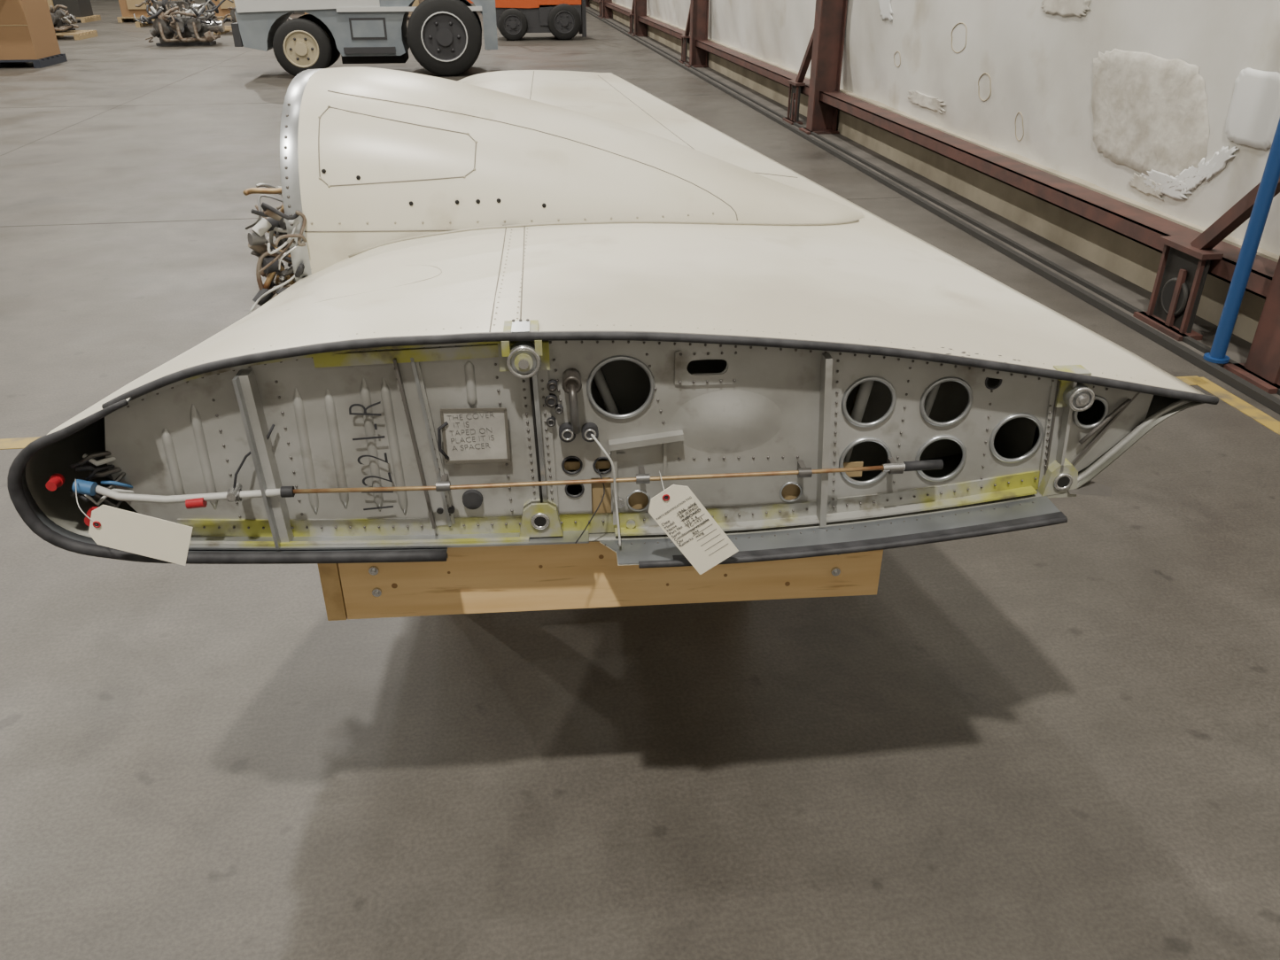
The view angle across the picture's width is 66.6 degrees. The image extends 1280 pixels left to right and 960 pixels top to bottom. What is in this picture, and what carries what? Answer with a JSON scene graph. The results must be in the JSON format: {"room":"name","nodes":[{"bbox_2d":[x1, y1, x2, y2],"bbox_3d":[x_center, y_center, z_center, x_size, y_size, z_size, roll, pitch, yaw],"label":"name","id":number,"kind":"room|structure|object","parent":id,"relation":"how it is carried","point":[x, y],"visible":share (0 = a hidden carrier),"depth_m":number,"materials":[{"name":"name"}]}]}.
{"room":"aircraft hangar","nodes":[
{"label":"aircraft hangar","id":0,"kind":"room"},
{"bbox_2d":[0,0,1279,959],"bbox_3d":[-9.900,-7.986,18.633,22.050,0.115,60.750,-4,29,-7],"label":"floor","id":1,"kind":"structure","parent":0,"point":[1061,741],"depth_m":2.63,"materials":[{"name":"concrete"}]},
{"bbox_2d":[0,0,67,68],"bbox_3d":[-11.406,-8.095,17.212,1.519,1.436,1.501,-4,29,-7],"label":"box","id":2,"kind":"object","parent":1,"relation":"on","point":[27,34],"visible":1,"depth_m":17.12,"materials":[{"name":"brown wood"}]},
{"bbox_2d":[49,4,98,39],"bbox_3d":[-14.026,-10.842,23.023,1.760,0.730,1.367,-4,29,-7],"label":"engine","id":3,"kind":"object","parent":1,"relation":"on","point":[61,18],"visible":0.38,"depth_m":22.89,"materials":[{"name":"grey metal"}]},
{"bbox_2d":[134,0,223,27],"bbox_3d":[-12.869,-13.175,26.934,2.154,1.106,1.280,-4,29,-7],"label":"engine","id":4,"kind":"object","parent":1,"relation":"on","point":[188,4],"visible":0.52,"depth_m":26.66,"materials":[{"name":"grey metal"}]},
{"bbox_2d":[133,0,225,46],"bbox_3d":[-9.952,-10.076,21.391,2.042,0.937,1.262,-4,29,-7],"label":"engine","id":5,"kind":"object","parent":1,"relation":"on","point":[180,29],"visible":1,"depth_m":21.09,"materials":[{"name":"grey metal"}]},
{"bbox_2d":[46,0,424,23],"bbox_3d":[-11.927,-14.527,29.108,12.038,1.411,1.350,-4,29,-7],"label":"crates","id":6,"kind":"object","parent":1,"relation":"on","point":[81,9],"visible":0.2,"depth_m":28.45,"materials":[{"name":"beige wood"}]},
{"bbox_2d":[213,0,294,34],"bbox_3d":[-9.678,-11.769,24.461,2.134,0.989,1.278,-4,29,-7],"label":"engine","id":7,"kind":"object","parent":1,"relation":"on","point":[228,28],"visible":0.08,"depth_m":24.14,"materials":[{"name":"grey metal"}]},
{"bbox_2d":[231,0,497,76],"bbox_3d":[-4.495,-8.123,15.985,4.151,2.655,1.811,-4,29,-7],"label":"tractor","id":8,"kind":"object","parent":1,"relation":"on","point":[444,37],"visible":1,"depth_m":15.63,"materials":[{"name":"grey metal"}]},
{"bbox_2d":[0,0,896,226],"bbox_3d":[-10.262,-8.011,18.562,21.319,0.001,60.750,-4,29,-7],"label":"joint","id":9,"kind":"object","parent":1,"relation":"on","point":[200,1],"visible":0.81,"depth_m":11.82,"materials":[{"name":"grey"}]},
{"bbox_2d":[495,0,586,40],"bbox_3d":[-2.397,-11.657,22.458,2.182,2.700,1.316,-4,29,-7],"label":"forklift","id":10,"kind":"object","parent":1,"relation":"on","point":[564,19],"visible":1,"depth_m":22.37,"materials":[{"name":"orange metal"}]},
{"bbox_2d":[585,0,589,7],"bbox_3d":[-2.119,-24.078,33.458,0.371,14.062,1.102,-4,29,-7],"label":"steel column","id":11,"kind":"structure","parent":1,"relation":"on","point":[587,3],"depth_m":36.39,"materials":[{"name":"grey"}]},
{"bbox_2d":[317,541,883,620],"bbox_3d":[-0.172,-0.234,3.224,1.094,0.940,2.752,-2,29,-4],"label":"wooden beam","id":12,"kind":"structure","parent":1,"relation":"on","point":[531,577],"depth_m":1.91,"materials":[{"name":"brown wood"}]},
{"bbox_2d":[7,66,1218,568],"bbox_3d":[-0.086,-1.232,3.585,2.120,0.709,4.556,-1,28,-2],"label":"aircraft wing","id":13,"kind":"object","parent":12,"relation":"on","point":[508,303],"visible":1,"depth_m":1.81,"materials":[{"name":"beige paint"}]},
{"bbox_2d":[74,479,193,566],"bbox_3d":[-0.862,0.085,1.640,0.214,0.140,0.056,7,29,13],"label":"paper tag","id":14,"kind":"object","parent":13,"relation":"attached to","point":[111,527],"visible":1,"depth_m":1.64,"materials":[{"name":"beige paper"}]},
{"bbox_2d":[648,470,738,574],"bbox_3d":[0.092,0.071,1.743,0.163,0.188,0.082,-2,29,-4],"label":"paper tag","id":15,"kind":"object","parent":13,"relation":"attached to","point":[677,510],"visible":1,"depth_m":1.71,"materials":[{"name":"beige paper"}]},
{"bbox_2d":[597,0,612,18],"bbox_3d":[-1.095,-20.629,27.091,0.371,14.062,1.102,-4,29,-7],"label":"steel column","id":16,"kind":"structure","parent":1,"relation":"on","point":[605,12],"depth_m":30.00,"materials":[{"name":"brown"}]},
{"bbox_2d":[628,0,647,36],"bbox_3d":[-0.070,-17.179,20.725,0.371,14.062,1.102,-4,29,-7],"label":"steel column","id":17,"kind":"structure","parent":1,"relation":"on","point":[639,8],"depth_m":23.59,"materials":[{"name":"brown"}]},
{"bbox_2d":[678,0,708,67],"bbox_3d":[0.954,-13.730,14.359,0.371,14.062,1.102,-4,29,-7],"label":"steel column","id":18,"kind":"structure","parent":1,"relation":"on","point":[697,24],"depth_m":17.13,"materials":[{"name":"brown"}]},
{"bbox_2d":[782,0,847,134],"bbox_3d":[1.970,-10.307,8.042,0.371,14.062,1.102,-4,29,-7],"label":"steel column","id":19,"kind":"structure","parent":1,"relation":"on","point":[825,48],"depth_m":10.74,"materials":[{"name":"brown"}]},
{"bbox_2d":[1132,178,1279,394],"bbox_3d":[2.998,-6.842,1.647,0.371,14.062,1.102,-4,29,-7],"label":"steel column","id":20,"kind":"structure","parent":1,"relation":"on","point":[1184,263],"depth_m":4.97,"materials":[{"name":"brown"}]},
{"bbox_2d":[589,0,1279,343],"bbox_3d":[0.888,-14.993,16.572,0.260,14.175,60.750,-4,29,-7],"label":"wall","id":21,"kind":"structure","parent":0,"point":[1169,110],"depth_m":6.56,"materials":[{"name":"white plastic"}]},
{"bbox_2d":[585,7,1279,414],"bbox_3d":[0.560,-8.757,19.898,0.472,0.038,60.750,-4,29,-7],"label":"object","id":22,"kind":"structure","parent":21,"relation":"attached to","point":[1112,294],"depth_m":6.86,"materials":[{"name":"grey"}]},
{"bbox_2d":[1202,117,1279,364],"bbox_3d":[2.830,-2.652,3.671,0.112,4.684,0.112,-4,29,-7],"label":"post","id":23,"kind":"object","parent":22,"relation":"on","point":[1271,174],"visible":1,"depth_m":4.51,"materials":[{"name":"blue metal"}]},
{"bbox_2d":[591,0,1277,299],"bbox_3d":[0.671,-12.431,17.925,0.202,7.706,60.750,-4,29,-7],"label":"steel beam","id":24,"kind":"structure","parent":21,"relation":"attached to","point":[1144,228],"depth_m":6.84,"materials":[{"name":"red metal"}]}
]}

